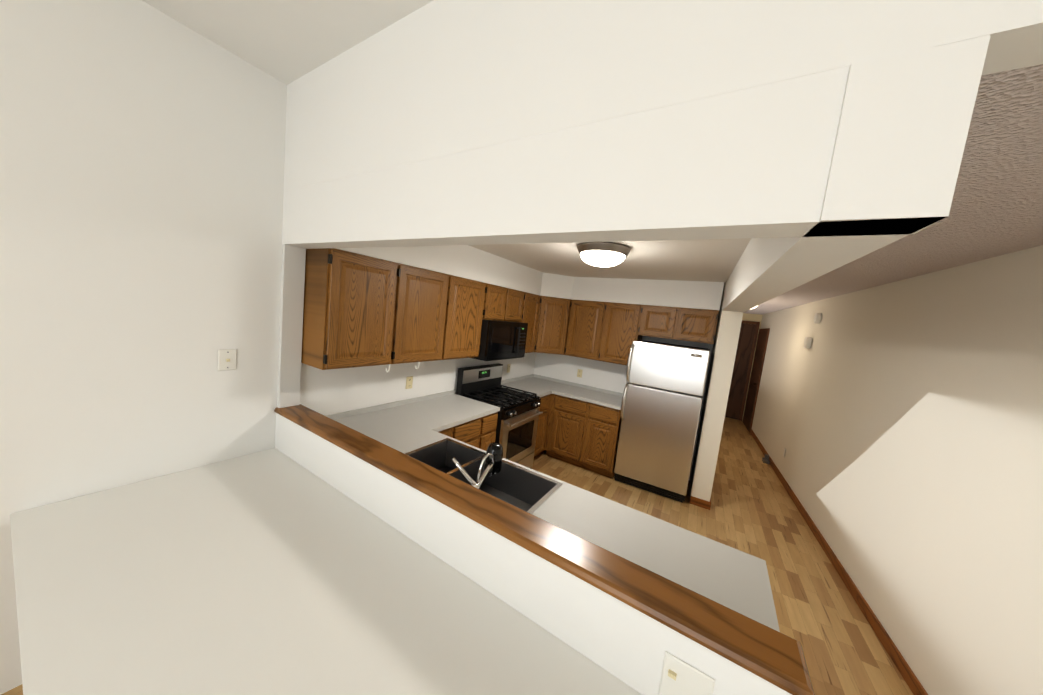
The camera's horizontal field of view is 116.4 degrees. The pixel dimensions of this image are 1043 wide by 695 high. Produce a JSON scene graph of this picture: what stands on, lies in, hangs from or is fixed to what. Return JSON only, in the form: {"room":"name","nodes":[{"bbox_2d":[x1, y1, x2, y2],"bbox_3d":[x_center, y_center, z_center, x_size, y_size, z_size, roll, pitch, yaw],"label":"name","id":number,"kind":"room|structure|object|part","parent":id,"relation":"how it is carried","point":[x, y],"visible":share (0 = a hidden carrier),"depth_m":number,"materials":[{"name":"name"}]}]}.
{"room":"kitchen","nodes":[
{"label":"kitchen","id":0,"kind":"room"},
{"bbox_2d":[0,0,535,694],"bbox_3d":[-1.711,-0.050,1.921,0.185,3.050,8.160,10,7,31],"label":"wall","id":1,"kind":"structure","parent":0,"point":[142,152],"depth_m":1.53,"materials":[{"name":"white paint"}]},
{"bbox_2d":[218,349,236,370],"bbox_3d":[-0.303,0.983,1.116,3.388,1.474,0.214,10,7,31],"label":"switch plate","id":2,"kind":"object","parent":1,"relation":"attached to","point":[223,356],"visible":1,"depth_m":1.86,"materials":[{"name":"white plastic"}]},
{"bbox_2d":[301,248,392,369],"bbox_3d":[-1.222,-0.260,2.250,0.307,0.762,0.414,10,7,31],"label":"upper cabinet","id":3,"kind":"object","parent":1,"relation":"attached to","point":[359,310],"depth_m":2.12,"materials":[{"name":"brown wood"}]},
{"bbox_2d":[385,262,412,367],"bbox_3d":[-1.070,-0.268,2.497,0.307,0.762,0.210,10,7,31],"label":"upper cabinet","id":4,"kind":"object","parent":1,"relation":"attached to","point":[401,294],"depth_m":2.45,"materials":[{"name":"brown wood"}]},
{"bbox_2d":[406,376,412,388],"bbox_3d":[-1.040,0.326,3.004,0.009,0.115,0.072,10,7,31],"label":"electrical outlet plate","id":5,"kind":"object","parent":1,"relation":"attached to","point":[409,381],"depth_m":3.00,"materials":[{"name":"beige plastic"}]},
{"bbox_2d":[405,266,440,363],"bbox_3d":[-0.934,-0.276,2.721,0.306,0.762,0.362,10,7,31],"label":"upper cabinet","id":6,"kind":"object","parent":1,"relation":"attached to","point":[426,283],"depth_m":2.65,"materials":[{"name":"brown wood"}]},
{"bbox_2d":[433,273,460,360],"bbox_3d":[-0.796,-0.283,2.944,0.307,0.762,0.210,10,7,31],"label":"upper cabinet","id":7,"kind":"object","parent":1,"relation":"attached to","point":[450,284],"depth_m":2.88,"materials":[{"name":"brown wood"}]},
{"bbox_2d":[453,277,488,358],"bbox_3d":[-0.638,-0.292,3.201,0.307,0.762,0.441,10,7,31],"label":"upper cabinet","id":8,"kind":"object","parent":1,"relation":"attached to","point":[474,296],"depth_m":3.14,"materials":[{"name":"brown wood"}]},
{"bbox_2d":[485,284,504,319],"bbox_3d":[-0.423,-0.497,3.496,0.307,0.369,0.297,10,7,31],"label":"upper cabinet","id":9,"kind":"object","parent":1,"relation":"attached to","point":[496,305],"depth_m":3.45,"materials":[{"name":"brown wood"}]},
{"bbox_2d":[472,319,527,360],"bbox_3d":[-0.290,-0.101,3.698,0.437,0.418,0.751,10,7,31],"label":"microwave","id":10,"kind":"object","parent":9,"relation":"attached to","point":[500,340],"visible":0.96,"depth_m":3.49,"materials":[{"name":"black"}]},
{"bbox_2d":[501,288,512,320],"bbox_3d":[-0.303,-0.503,3.692,0.307,0.369,0.210,10,7,31],"label":"upper cabinet","id":11,"kind":"object","parent":1,"relation":"attached to","point":[507,315],"depth_m":3.66,"materials":[{"name":"brown wood"}]},
{"bbox_2d":[513,289,524,321],"bbox_3d":[-0.182,-0.510,3.888,0.307,0.369,0.296,10,7,31],"label":"upper cabinet","id":12,"kind":"object","parent":1,"relation":"attached to","point":[518,296],"depth_m":3.84,"materials":[{"name":"brown wood"}]},
{"bbox_2d":[521,292,540,352],"bbox_3d":[0.014,-0.322,4.215,0.356,0.762,0.456,10,7,31],"label":"upper cabinet","id":13,"kind":"object","parent":1,"relation":"attached to","point":[532,316],"depth_m":4.17,"materials":[{"name":"brown wood"}]},
{"bbox_2d":[537,296,572,355],"bbox_3d":[0.384,-0.312,4.516,0.676,0.762,0.676,10,7,31],"label":"upper cabinet","id":14,"kind":"object","parent":1,"relation":"attached to","point":[556,324],"depth_m":4.36,"materials":[{"name":"brown wood"}]},
{"bbox_2d":[142,0,432,84],"bbox_3d":[-0.966,-1.298,-0.781,7.200,0.120,4.408,10,7,31],"label":"ceiling","id":15,"kind":"structure","parent":0,"point":[286,42],"depth_m":1.49,"materials":[{"name":"white paint"}]},
{"bbox_2d":[1,417,913,694],"bbox_3d":[1.044,1.690,3.362,7.200,0.080,13.400,10,7,31],"label":"floor","id":16,"kind":"structure","parent":0,"point":[821,619],"depth_m":2.97,"materials":[{"name":"brown wood"}]},
{"bbox_2d":[10,448,641,694],"bbox_3d":[-0.555,1.310,0.949,3.230,0.806,0.937,10,7,31],"label":"countertop","id":17,"kind":"structure","parent":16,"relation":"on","point":[273,571],"depth_m":1.08,"materials":[{"name":"white"}]},
{"bbox_2d":[436,390,499,413],"bbox_3d":[-0.756,0.998,3.054,0.632,0.960,0.880,10,7,31],"label":"countertop","id":18,"kind":"structure","parent":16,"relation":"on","point":[478,405],"depth_m":3.27,"materials":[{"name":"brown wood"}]},
{"bbox_2d":[456,363,542,467],"bbox_3d":[-0.248,0.864,3.704,0.728,1.205,0.754,10,7,31],"label":"range","id":19,"kind":"object","parent":16,"relation":"on","point":[519,412],"visible":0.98,"depth_m":3.59,"materials":[{"name":"black"}]},
{"bbox_2d":[501,378,553,429],"bbox_3d":[-0.021,0.958,4.249,0.632,0.960,0.392,10,7,31],"label":"base cabinet","id":20,"kind":"object","parent":16,"relation":"on","point":[545,393],"depth_m":4.21,"materials":[{"name":"brown wood"}]},
{"bbox_2d":[326,394,779,631],"bbox_3d":[-0.280,1.074,1.860,2.686,1.149,0.660,10,7,31],"label":"countertop","id":21,"kind":"structure","parent":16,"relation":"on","point":[451,433],"depth_m":1.73,"materials":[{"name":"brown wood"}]},
{"bbox_2d":[451,453,494,505],"bbox_3d":[-0.230,0.639,1.647,0.157,0.216,0.220,10,7,31],"label":"faucet","id":22,"kind":"object","parent":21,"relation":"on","point":[489,467],"depth_m":1.61,"materials":[{"name":"silver metal"}]},
{"bbox_2d":[516,374,622,449],"bbox_3d":[0.619,1.008,4.450,1.523,0.960,0.617,10,7,31],"label":"base cabinet","id":23,"kind":"object","parent":16,"relation":"on","point":[585,413],"depth_m":4.06,"materials":[{"name":"brown wood"}]},
{"bbox_2d":[614,341,709,502],"bbox_3d":[1.666,0.797,3.854,0.793,1.700,0.738,10,7,31],"label":"refrigerator","id":24,"kind":"object","parent":16,"relation":"on","point":[663,392],"visible":1,"depth_m":3.59,"materials":[{"name":"silver metal"}]},
{"bbox_3d":[1.506,0.457,3.564,0.724,0.901,0.095,10,7,31],"label":"handle","id":25,"kind":"part","parent":24,"relation":"part of","materials":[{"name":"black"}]},
{"bbox_2d":[762,454,769,463],"bbox_3d":[3.796,1.724,5.016,0.075,0.120,0.120,9,6,26],"label":"door stop","id":26,"kind":"object","parent":16,"relation":"on","point":[765,459],"visible":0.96,"depth_m":4.99,"materials":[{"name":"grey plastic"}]},
{"bbox_2d":[335,245,723,311],"bbox_3d":[0.451,-0.681,2.912,2.336,0.300,3.319,10,7,31],"label":"soffit","id":27,"kind":"structure","parent":0,"point":[469,262],"depth_m":3.63,"materials":[{"name":"white paint"}]},
{"bbox_2d":[275,413,791,694],"bbox_3d":[-0.496,1.136,1.531,2.684,1.045,0.125,10,7,31],"label":"wall","id":28,"kind":"structure","parent":0,"point":[628,645],"depth_m":1.13,"materials":[{"name":"white paint"}]},
{"bbox_2d":[274,404,814,694],"bbox_3d":[-0.431,0.601,1.481,2.683,0.038,0.161,10,7,31],"label":"ledge","id":29,"kind":"object","parent":28,"relation":"on","point":[770,655],"depth_m":1.03,"materials":[{"name":"brown wood"}]},
{"bbox_2d":[658,651,714,694],"bbox_3d":[0.438,0.919,0.866,0.120,0.140,0.018,10,7,31],"label":"outlet","id":30,"kind":"object","parent":28,"relation":"attached to","point":[679,676],"visible":1,"depth_m":0.87,"materials":[{"name":"white plastic"}]},
{"bbox_2d":[534,336,712,479],"bbox_3d":[1.326,0.321,4.608,2.362,2.440,0.426,10,7,31],"label":"wall","id":31,"kind":"structure","parent":0,"point":[604,375],"depth_m":4.55,"materials":[{"name":"white paint"}]},
{"bbox_2d":[577,369,582,377],"bbox_3d":[0.836,0.372,4.652,0.072,0.115,0.009,10,7,31],"label":"electrical outlet plate","id":32,"kind":"object","parent":31,"relation":"attached to","point":[579,374],"depth_m":4.65,"materials":[{"name":"beige plastic"}]},
{"bbox_2d":[569,300,600,359],"bbox_3d":[0.843,-0.252,4.423,0.446,0.762,0.356,10,7,31],"label":"upper cabinet","id":33,"kind":"object","parent":31,"relation":"attached to","point":[583,336],"depth_m":4.28,"materials":[{"name":"brown wood"}]},
{"bbox_2d":[593,302,608,360],"bbox_3d":[1.114,-0.209,4.287,0.210,0.762,0.307,10,7,31],"label":"upper cabinet","id":34,"kind":"object","parent":31,"relation":"attached to","point":[603,316],"depth_m":4.16,"materials":[{"name":"brown wood"}]},
{"bbox_2d":[601,302,641,365],"bbox_3d":[1.335,-0.171,4.153,0.360,0.762,0.307,10,7,31],"label":"upper cabinet","id":35,"kind":"object","parent":31,"relation":"attached to","point":[624,319],"depth_m":4.03,"materials":[{"name":"brown wood"}]},
{"bbox_2d":[637,305,664,337],"bbox_3d":[1.692,-0.319,4.036,0.320,0.369,0.490,10,7,31],"label":"upper cabinet","id":36,"kind":"object","parent":31,"relation":"attached to","point":[652,317],"depth_m":3.84,"materials":[{"name":"brown wood"}]},
{"bbox_2d":[661,306,684,339],"bbox_3d":[1.896,-0.284,3.912,0.209,0.369,0.490,10,7,31],"label":"upper cabinet","id":37,"kind":"object","parent":31,"relation":"attached to","point":[673,315],"depth_m":3.72,"materials":[{"name":"brown wood"}]},
{"bbox_2d":[681,308,718,343],"bbox_3d":[2.100,-0.249,3.788,0.320,0.369,0.490,10,7,31],"label":"upper cabinet","id":38,"kind":"object","parent":31,"relation":"attached to","point":[699,325],"depth_m":3.58,"materials":[{"name":"brown wood"}]},
{"bbox_2d":[702,498,710,509],"bbox_3d":[2.219,1.687,3.843,0.071,0.085,0.869,10,7,31],"label":"baseboard","id":39,"kind":"structure","parent":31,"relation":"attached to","point":[705,504],"depth_m":3.48,"materials":[{"name":"brown wood"}]},
{"bbox_2d":[282,0,1042,248],"bbox_3d":[0.869,-0.711,0.631,5.382,0.925,0.126,10,7,31],"label":"wall","id":40,"kind":"structure","parent":0,"point":[455,122],"depth_m":0.96,"materials":[{"name":"white paint"}]},
{"bbox_2d":[689,282,742,501],"bbox_3d":[2.269,0.508,3.780,0.185,2.440,0.845,9,6,28],"label":"wall","id":41,"kind":"structure","parent":0,"point":[723,356],"depth_m":3.43,"materials":[{"name":"white paint"}]},
{"bbox_2d":[742,313,762,420],"bbox_3d":[4.497,0.340,7.877,3.200,2.440,0.280,10,7,31],"label":"wall","id":42,"kind":"structure","parent":0,"point":[753,317],"depth_m":7.29,"materials":[{"name":"beige paint"}]},
{"bbox_2d":[725,320,759,420],"bbox_3d":[4.618,0.455,7.694,1.383,2.275,0.079,10,7,31],"label":"bifold closet doors","id":43,"kind":"structure","parent":42,"relation":"in","point":[745,351],"depth_m":7.40,"materials":[{"name":"brown wood"}]},
{"bbox_2d":[469,64,1042,314],"bbox_3d":[2.475,-0.883,4.988,7.200,0.124,8.987,10,7,31],"label":"ceiling","id":44,"kind":"structure","parent":0,"point":[996,208],"depth_m":1.56,"materials":[{"name":"white paint"}]},
{"bbox_2d":[577,242,629,266],"bbox_3d":[0.625,-0.700,2.507,0.400,0.141,0.400,10,7,31],"label":"kitchen ceiling light","id":45,"kind":"object","parent":44,"relation":"attached to","point":[603,254],"visible":1,"depth_m":2.38,"materials":[{"name":"white glass"}]},
{"bbox_2d":[722,36,989,311],"bbox_3d":[1.464,-0.472,1.971,0.185,0.315,3.031,9,6,28],"label":"beam","id":46,"kind":"structure","parent":0,"point":[902,132],"depth_m":0.65,"materials":[{"name":"white paint"}]},
{"bbox_2d":[752,245,1042,694],"bbox_3d":[2.579,0.423,1.908,0.150,3.050,12.648,9,6,27],"label":"wall","id":47,"kind":"structure","parent":0,"point":[901,422],"depth_m":1.93,"materials":[{"name":"white paint"}]},
{"bbox_2d":[743,328,769,431],"bbox_3d":[4.952,0.655,6.856,0.100,2.120,0.940,10,7,31],"label":"hall door","id":48,"kind":"structure","parent":47,"relation":"in","point":[756,372],"depth_m":6.71,"materials":[{"name":"brown wood"}]},
{"bbox_2d":[803,337,811,347],"bbox_3d":[3.689,-0.062,4.168,0.046,0.140,0.140,10,7,31],"label":"smoke detector","id":49,"kind":"object","parent":47,"relation":"attached to","point":[807,343],"depth_m":4.12,"materials":[{"name":"white plastic"}]},
{"bbox_2d":[814,313,821,323],"bbox_3d":[3.648,-0.362,3.984,0.045,0.132,0.132,10,7,31],"label":"smoke detector","id":50,"kind":"object","parent":47,"relation":"attached to","point":[817,320],"depth_m":3.94,"materials":[{"name":"white plastic"}]},
{"bbox_2d":[750,429,927,694],"bbox_3d":[3.357,1.790,4.058,0.595,0.085,7.600,10,7,31],"label":"baseboard","id":51,"kind":"structure","parent":47,"relation":"attached to","point":[904,669],"depth_m":2.39,"materials":[{"name":"brown wood"}]}
]}

